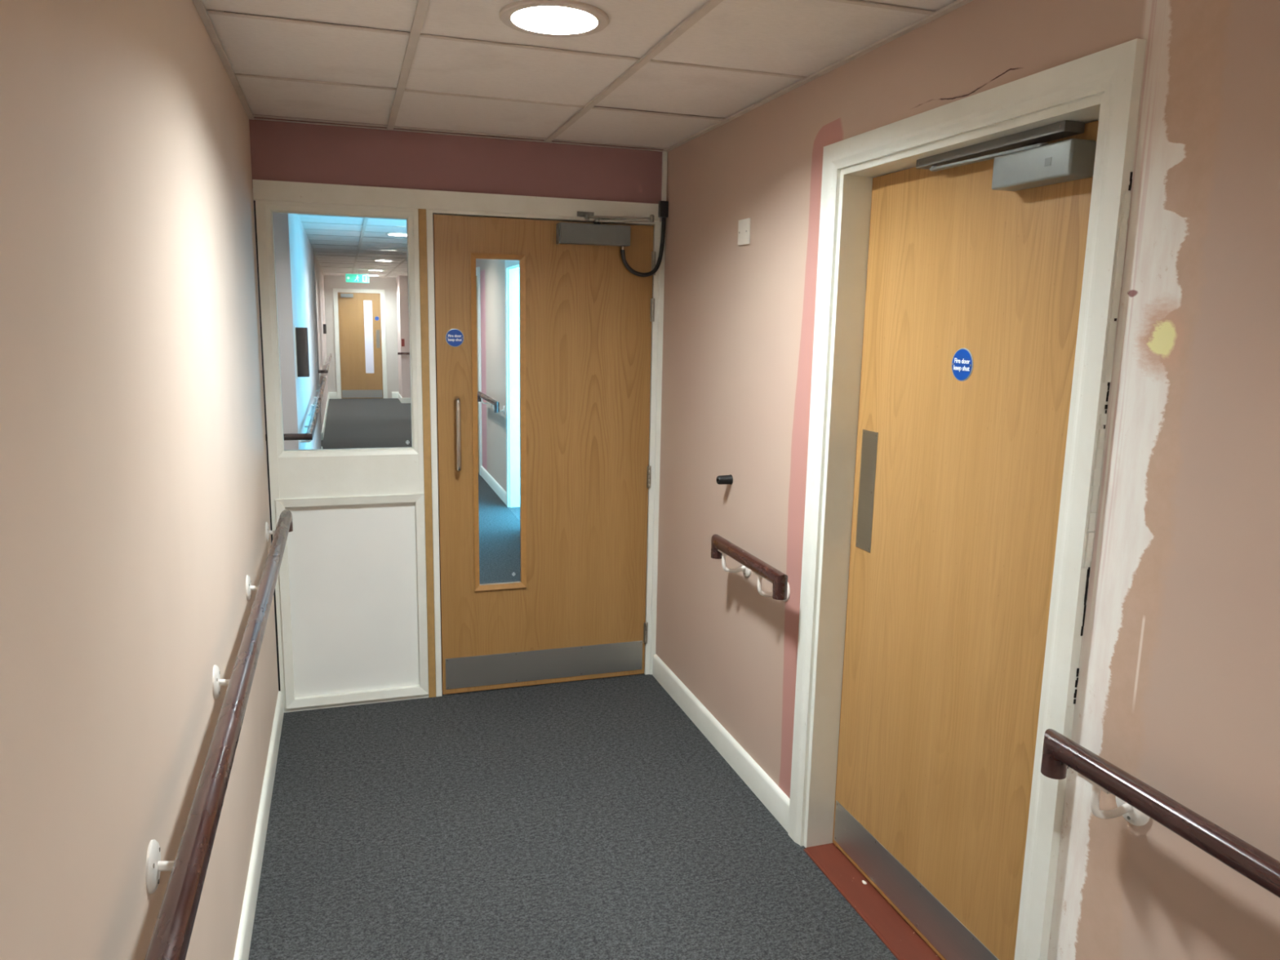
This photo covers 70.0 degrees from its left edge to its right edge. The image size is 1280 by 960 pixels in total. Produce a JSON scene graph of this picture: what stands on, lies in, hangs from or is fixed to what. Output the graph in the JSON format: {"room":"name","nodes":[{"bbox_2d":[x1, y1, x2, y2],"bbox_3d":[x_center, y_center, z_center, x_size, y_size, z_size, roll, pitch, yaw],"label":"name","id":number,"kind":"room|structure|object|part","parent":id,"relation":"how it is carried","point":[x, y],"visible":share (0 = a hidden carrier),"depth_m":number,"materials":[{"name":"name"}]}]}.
{"room":"hospital interior","nodes":[
{"label":"hospital interior","id":0,"kind":"room"},
{"bbox_2d":[0,0,328,959],"bbox_3d":[-3.321,-0.926,7.021,1.422,2.548,22.200,-2,10,-18],"label":"wall","id":1,"kind":"structure","parent":0,"point":[135,506],"depth_m":1.31,"materials":[{"name":"paint"}]},
{"bbox_2d":[144,509,293,959],"bbox_3d":[-0.409,0.722,0.523,0.092,0.108,6.485,-2,10,-18],"label":"handrail","id":2,"kind":"object","parent":1,"relation":"attached to","point":[171,937],"visible":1,"depth_m":1.46,"materials":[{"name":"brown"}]},
{"bbox_3d":[-0.731,0.582,1.378,0.010,0.076,0.076,-2,10,-18],"label":"wall plate","id":3,"kind":"part","parent":2,"relation":"part of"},
{"bbox_3d":[-0.956,0.456,2.066,0.010,0.076,0.076,-2,10,-18],"label":"wall plate","id":4,"kind":"part","parent":2,"relation":"part of","materials":[{"name":"white metal"}]},
{"bbox_3d":[-1.188,0.327,2.778,0.010,0.076,0.076,-2,10,-18],"label":"wall plate","id":5,"kind":"part","parent":2,"relation":"part of","materials":[{"name":"white metal"}]},
{"bbox_3d":[-1.419,0.198,3.485,0.010,0.076,0.076,-2,10,-18],"label":"wall plate","id":6,"kind":"part","parent":2,"relation":"part of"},
{"bbox_2d":[233,690,284,959],"bbox_3d":[-0.385,1.533,0.414,0.016,0.102,7.188,-2,10,-18],"label":"baseboard","id":7,"kind":"structure","parent":1,"relation":"attached to","point":[247,916],"depth_m":2.73,"materials":[{"name":"white wood"}]},
{"bbox_2d":[265,376,326,442],"bbox_3d":[-3.085,-0.665,7.940,0.612,0.120,5.311,-2,10,-18],"label":"handrail","id":8,"kind":"object","parent":1,"relation":"attached to","point":[308,437],"visible":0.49,"depth_m":6.04,"materials":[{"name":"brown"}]},
{"bbox_3d":[-2.818,-0.712,8.019,0.052,0.045,5.311,-2,10,-18],"label":"rail","id":9,"kind":"part","parent":8,"relation":"part of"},
{"bbox_2d":[294,325,309,378],"bbox_3d":[-2.119,-0.802,5.733,0.074,0.325,0.110,-2,10,-18],"label":"notice board","id":10,"kind":"object","parent":1,"relation":"attached to","point":[301,341],"visible":1,"depth_m":5.69,"materials":[{"name":"black"}]},
{"bbox_3d":[-2.151,-0.801,5.723,0.005,0.325,0.110,-2,10,-18],"label":"mounting plate","id":11,"kind":"part","parent":10,"relation":"part of","materials":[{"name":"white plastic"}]},
{"bbox_2d":[323,324,326,333],"bbox_3d":[-5.319,-2.550,15.425,0.050,0.160,0.120,-2,10,-18],"label":"intercom","id":12,"kind":"object","parent":1,"relation":"attached to","point":[324,325],"visible":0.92,"depth_m":15.37,"materials":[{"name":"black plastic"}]},
{"bbox_2d":[318,353,332,377],"bbox_3d":[-5.112,-1.795,14.146,0.612,0.120,5.261,-2,10,-18],"label":"handrail","id":13,"kind":"object","parent":1,"relation":"attached to","point":[326,371],"visible":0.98,"depth_m":12.83,"materials":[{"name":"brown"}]},
{"bbox_3d":[-4.844,-1.842,14.224,0.052,0.045,5.261,-2,10,-18],"label":"rail","id":14,"kind":"part","parent":13,"relation":"part of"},
{"bbox_2d":[320,391,506,504],"bbox_3d":[-3.636,-0.386,10.897,2.945,0.130,14.830,-2,10,-18],"label":"baseboard","id":15,"kind":"structure","parent":1,"relation":"attached to","point":[497,488],"depth_m":9.47,"materials":[{"name":"white wood"}]},
{"bbox_2d":[192,0,973,277],"bbox_3d":[-2.472,-2.017,7.072,2.945,0.024,22.150,-2,10,-18],"label":"ceiling grid","id":16,"kind":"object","parent":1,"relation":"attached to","point":[422,6],"depth_m":2.66,"materials":[{"name":"metal"}]},
{"bbox_2d":[323,266,399,398],"bbox_3d":[-5.407,-2.869,17.847,1.620,2.547,0.120,-2,10,-18],"label":"wall","id":17,"kind":"structure","parent":0,"point":[388,284],"depth_m":17.76,"materials":[{"name":"paint"}]},
{"bbox_2d":[337,292,382,398],"bbox_3d":[-5.432,-2.604,17.785,0.783,2.034,0.070,-2,10,-18],"label":"door","id":18,"kind":"structure","parent":17,"relation":"in","point":[359,313],"depth_m":17.80,"materials":[{"name":"brown wood"}]},
{"bbox_3d":[-5.455,-1.693,17.963,0.763,0.150,0.002,-2,10,-18],"label":"kick plate","id":19,"kind":"part","parent":18,"relation":"part of","materials":[{"name":"silver metal"}]},
{"bbox_3d":[-5.290,-2.788,17.828,0.157,1.400,0.006,-2,10,-18],"label":"glass pane","id":20,"kind":"part","parent":18,"relation":"part of","materials":[{"name":"white glass"}]},
{"bbox_3d":[-5.124,-2.758,17.877,0.070,0.350,0.002,-2,10,-18],"label":"push plate","id":21,"kind":"part","parent":18,"relation":"part of","materials":[{"name":"silver metal"}]},
{"bbox_2d":[333,288,387,399],"bbox_3d":[-5.439,-2.642,17.803,0.953,2.115,0.020,-2,10,-18],"label":"trim","id":22,"kind":"structure","parent":17,"relation":"attached to","point":[335,291],"depth_m":17.76,"materials":[{"name":"white wood"}]},
{"bbox_2d":[395,275,410,397],"bbox_3d":[-4.410,-2.799,17.561,0.430,2.547,1.050,-2,10,-18],"label":"wall","id":23,"kind":"structure","parent":0,"point":[402,282],"depth_m":17.09,"materials":[{"name":"pink paint"}]},
{"bbox_2d":[401,338,404,346],"bbox_3d":[-4.415,-2.559,17.022,0.055,0.140,0.038,-2,10,-18],"label":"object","id":24,"kind":"object","parent":23,"relation":"attached to","point":[402,340],"visible":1,"depth_m":17.00,"materials":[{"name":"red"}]},
{"bbox_2d":[397,352,409,357],"bbox_3d":[-4.336,-2.334,17.054,0.360,0.095,0.102,-2,10,-18],"label":"handrail","id":25,"kind":"object","parent":23,"relation":"attached to","point":[398,353],"visible":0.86,"depth_m":16.99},
{"bbox_3d":[-4.326,-2.354,17.023,0.360,0.045,0.045,-2,10,-18],"label":"rail","id":26,"kind":"part","parent":25,"relation":"part of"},
{"bbox_2d":[248,74,667,204],"bbox_3d":[-0.684,-1.355,3.693,1.645,0.449,0.100,-2,10,-18],"label":"wall","id":27,"kind":"structure","parent":0,"point":[281,151],"depth_m":3.63,"materials":[{"name":"paint"}]},
{"bbox_2d":[253,200,435,712],"bbox_3d":[-1.186,-0.061,3.755,0.637,2.056,0.099,-2,10,-18],"label":"window frame panel","id":28,"kind":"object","parent":27,"relation":"in","point":[350,588],"depth_m":3.78,"materials":[{"name":"white wood"}]},
{"bbox_3d":[-1.190,0.502,3.819,0.578,0.885,0.030,-2,10,-18],"label":"panel moulding","id":29,"kind":"part","parent":28,"relation":"part of","materials":[{"name":"white wood"}]},
{"bbox_3d":[-1.200,0.509,3.848,0.544,0.856,0.030,-2,10,-18],"label":"infill panel","id":30,"kind":"part","parent":28,"relation":"part of","materials":[{"name":"white paint"}]},
{"bbox_2d":[252,179,659,222],"bbox_3d":[-0.700,-1.127,3.723,1.614,0.072,0.114,-2,10,-18],"label":"trim","id":31,"kind":"structure","parent":27,"relation":"attached to","point":[267,190],"depth_m":3.64,"materials":[{"name":"white wood"}]},
{"bbox_2d":[432,211,655,694],"bbox_3d":[-0.389,-0.093,3.943,0.938,2.072,0.139,-2,10,-18],"label":"door","id":32,"kind":"structure","parent":27,"relation":"in","point":[575,611],"depth_m":3.97,"materials":[{"name":"brown wood"}]},
{"bbox_3d":[-0.756,-0.189,3.800,0.020,0.317,0.062,-2,10,-18],"label":"pull handle","id":33,"kind":"part","parent":32,"relation":"part of","materials":[{"name":"silver metal"}]},
{"bbox_3d":[-0.419,0.832,4.128,0.902,0.141,0.002,-2,10,-18],"label":"kick plate","id":34,"kind":"part","parent":32,"relation":"part of","materials":[{"name":"silver metal"}]},
{"bbox_3d":[-0.084,-1.096,3.831,0.284,0.038,0.057,-1,10,-12],"label":"closer arm","id":35,"kind":"part","parent":32,"relation":"part of","materials":[{"name":"silver metal"}]},
{"bbox_2d":[620,217,666,276],"bbox_3d":[0.015,-1.000,3.903,0.198,0.260,0.030,-2,10,-18],"label":"cable","id":36,"kind":"object","parent":32,"relation":"attached to","point":[628,267],"visible":1,"depth_m":3.92,"materials":[{"name":"black rubber"}]},
{"bbox_2d":[426,208,665,696],"bbox_3d":[-0.405,-0.091,4.012,1.008,2.056,0.106,-2,10,-18],"label":"trim","id":37,"kind":"structure","parent":27,"relation":"attached to","point":[658,280],"depth_m":3.98,"materials":[{"name":"white wood"}]},
{"bbox_2d":[657,200,668,217],"bbox_3d":[0.100,-1.156,3.903,0.038,0.067,0.026,-2,10,-18],"label":"junction box","id":38,"kind":"object","parent":27,"relation":"attached to","point":[663,211],"visible":1,"depth_m":3.89,"materials":[{"name":"black plastic"}]},
{"bbox_2d":[661,151,667,200],"bbox_3d":[0.104,-1.288,3.899,0.017,0.215,0.020,-2,10,-18],"label":"cable conduit","id":39,"kind":"object","parent":27,"relation":"attached to","point":[664,154],"visible":0.86,"depth_m":3.89,"materials":[{"name":"white plastic"}]},
{"bbox_2d":[248,398,897,959],"bbox_3d":[-2.019,0.343,7.650,4.295,0.120,22.350,-2,10,-18],"label":"floor","id":40,"kind":"structure","parent":0,"point":[593,819],"depth_m":2.95,"materials":[{"name":"carpet"}]},
{"bbox_2d":[202,0,957,277],"bbox_3d":[-2.472,-2.016,7.073,2.937,0.004,22.142,-2,10,-18],"label":"ceiling","id":41,"kind":"structure","parent":0,"point":[799,37],"depth_m":2.61,"materials":[{"name":"tile"}]},
{"bbox_2d":[345,270,368,283],"bbox_3d":[-4.677,-3.365,15.115,0.370,0.197,0.044,-2,10,-18],"label":"exit sign","id":42,"kind":"object","parent":41,"relation":"hanging from","point":[349,277],"visible":1,"depth_m":15.10,"materials":[{"name":"teal plastic"}]},
{"bbox_3d":[-4.673,-3.334,15.106,0.354,0.124,0.003,-2,10,-18],"label":"lit panel","id":43,"kind":"part","parent":42,"relation":"part of","materials":[{"name":"teal plastic"}]},
{"bbox_2d":[373,253,393,261],"bbox_3d":[-3.428,-2.988,12.205,0.262,0.124,0.262,-2,10,-18],"label":"recessed light","id":44,"kind":"object","parent":41,"relation":"in","point":[390,254],"visible":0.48,"depth_m":12.17,"materials":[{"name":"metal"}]},
{"bbox_2d":[385,226,406,236],"bbox_3d":[-2.150,-2.259,8.196,0.262,0.124,0.262,-2,10,-18],"label":"recessed light","id":45,"kind":"object","parent":41,"relation":"in","point":[401,234],"visible":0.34,"depth_m":8.25,"materials":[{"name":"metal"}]},
{"bbox_2d":[499,0,608,37],"bbox_3d":[-0.205,-1.166,2.192,0.262,0.124,0.262,-2,10,-18],"label":"recessed light","id":46,"kind":"object","parent":41,"relation":"in","point":[544,18],"visible":0.98,"depth_m":2.27,"materials":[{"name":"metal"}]},
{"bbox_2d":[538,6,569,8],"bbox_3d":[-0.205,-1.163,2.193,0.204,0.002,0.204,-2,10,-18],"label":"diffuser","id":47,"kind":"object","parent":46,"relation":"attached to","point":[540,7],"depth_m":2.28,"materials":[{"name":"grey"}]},
{"bbox_2d":[475,0,1279,959],"bbox_3d":[-0.874,-0.916,7.235,0.120,2.547,21.100,-2,10,-18],"label":"wall","id":48,"kind":"structure","parent":0,"point":[1178,687],"depth_m":1.67,"materials":[{"name":"paint"}]},
{"bbox_2d":[475,266,482,475],"bbox_3d":[-1.812,-1.191,9.905,0.020,2.130,1.130,-2,10,-18],"label":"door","id":49,"kind":"structure","parent":48,"relation":"in","point":[477,268],"depth_m":9.43,"materials":[{"name":"paint"}]},
{"bbox_2d":[477,391,505,413],"bbox_3d":[-1.373,-0.712,8.438,0.113,0.126,1.110,-2,10,-18],"label":"handrail","id":50,"kind":"object","parent":48,"relation":"attached to","point":[495,404],"visible":0.98,"depth_m":8.13,"materials":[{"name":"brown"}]},
{"bbox_2d":[505,259,519,507],"bbox_3d":[-0.940,-0.730,7.434,0.138,2.110,0.990,-2,10,-18],"label":"trim","id":51,"kind":"structure","parent":48,"relation":"attached to","point":[512,267],"depth_m":7.81,"materials":[{"name":"white wood"}]},
{"bbox_2d":[652,653,790,832],"bbox_3d":[0.280,0.983,3.622,0.016,0.102,1.397,-2,10,-18],"label":"baseboard","id":52,"kind":"structure","parent":48,"relation":"attached to","point":[777,802],"depth_m":3.46,"materials":[{"name":"white wood"}]},
{"bbox_2d":[715,474,733,484],"bbox_3d":[0.309,-0.001,3.357,0.053,0.037,0.037,-2,10,-18],"label":"door stop","id":53,"kind":"object","parent":48,"relation":"attached to","point":[721,479],"visible":1,"depth_m":3.35,"materials":[{"name":"black rubber"}]},
{"bbox_2d":[737,217,751,245],"bbox_3d":[0.360,-0.860,3.169,0.010,0.086,0.086,-2,10,-18],"label":"blank plate","id":54,"kind":"object","parent":48,"relation":"attached to","point":[744,225],"visible":1,"depth_m":3.16,"materials":[{"name":"white plastic"}]},
{"bbox_2d":[711,533,790,601],"bbox_3d":[0.386,0.309,3.057,0.113,0.140,0.545,-2,10,-18],"label":"handrail","id":55,"kind":"object","parent":48,"relation":"attached to","point":[721,547],"visible":1,"depth_m":2.96,"materials":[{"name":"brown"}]},
{"bbox_3d":[0.377,0.308,3.253,0.010,0.076,0.076,-2,10,-18],"label":"wall plate","id":56,"kind":"part","parent":55,"relation":"part of","materials":[{"name":"white metal"}]},
{"bbox_3d":[0.467,0.358,2.977,0.010,0.076,0.076,-2,10,-18],"label":"wall plate","id":57,"kind":"part","parent":55,"relation":"part of","materials":[{"name":"white metal"}]},
{"bbox_2d":[803,842,942,959],"bbox_3d":[0.728,1.246,2.485,0.154,0.014,0.917,-2,10,-18],"label":"threshold","id":58,"kind":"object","parent":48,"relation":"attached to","point":[895,933],"depth_m":2.61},
{"bbox_2d":[803,93,1104,959],"bbox_3d":[0.768,0.218,2.310,0.172,2.082,0.987,-2,10,-18],"label":"trim","id":59,"kind":"structure","parent":48,"relation":"attached to","point":[855,180],"depth_m":2.66,"materials":[{"name":"white wood"}]},
{"bbox_2d":[832,120,1098,959],"bbox_3d":[0.765,0.230,2.312,0.107,2.037,0.912,-2,10,-18],"label":"door","id":60,"kind":"structure","parent":48,"relation":"in","point":[977,251],"depth_m":2.26,"materials":[{"name":"brown wood"}]},
{"bbox_3d":[0.657,0.032,2.652,0.002,0.350,0.080,-2,10,-18],"label":"push plate","id":61,"kind":"part","parent":60,"relation":"part of","materials":[{"name":"silver metal"}]},
{"bbox_3d":[0.755,1.153,2.476,0.002,0.135,0.893,-2,10,-18],"label":"kick plate","id":62,"kind":"part","parent":60,"relation":"part of","materials":[{"name":"silver metal"}]},
{"bbox_3d":[0.781,-0.730,2.074,0.024,0.020,0.380,-2,11,-19],"label":"closer arm","id":63,"kind":"part","parent":60,"relation":"part of","materials":[{"name":"silver metal"}]},
{"bbox_2d":[787,38,1146,959],"bbox_3d":[0.679,0.195,2.278,0.020,2.134,1.095,-2,10,-18],"label":"trim","id":64,"kind":"structure","parent":48,"relation":"attached to","point":[1116,72],"depth_m":1.83,"materials":[{"name":"white wood"}]},
{"bbox_2d":[1067,172,1132,768],"bbox_3d":[0.860,0.014,1.718,0.005,1.137,0.003,-2,10,-18],"label":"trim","id":65,"kind":"structure","parent":48,"relation":"attached to","point":[1131,175],"depth_m":1.75,"materials":[{"name":"black"}]},
{"bbox_2d":[1083,190,1131,567],"bbox_3d":[0.858,-0.174,1.682,0.017,0.690,0.006,-2,10,-18],"label":"trim","id":66,"kind":"structure","parent":48,"relation":"attached to","point":[1126,203],"depth_m":1.67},
{"bbox_2d":[1040,728,1279,897],"bbox_3d":[1.430,0.886,-0.140,0.113,0.138,4.060,-2,10,-18],"label":"handrail","id":67,"kind":"object","parent":48,"relation":"attached to","point":[1137,802],"visible":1,"depth_m":1.51,"materials":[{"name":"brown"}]},
{"bbox_3d":[0.895,0.591,1.665,0.010,0.076,0.076,-2,10,-18],"label":"wall plate","id":68,"kind":"part","parent":67,"relation":"part of","materials":[{"name":"white metal"}]}
]}

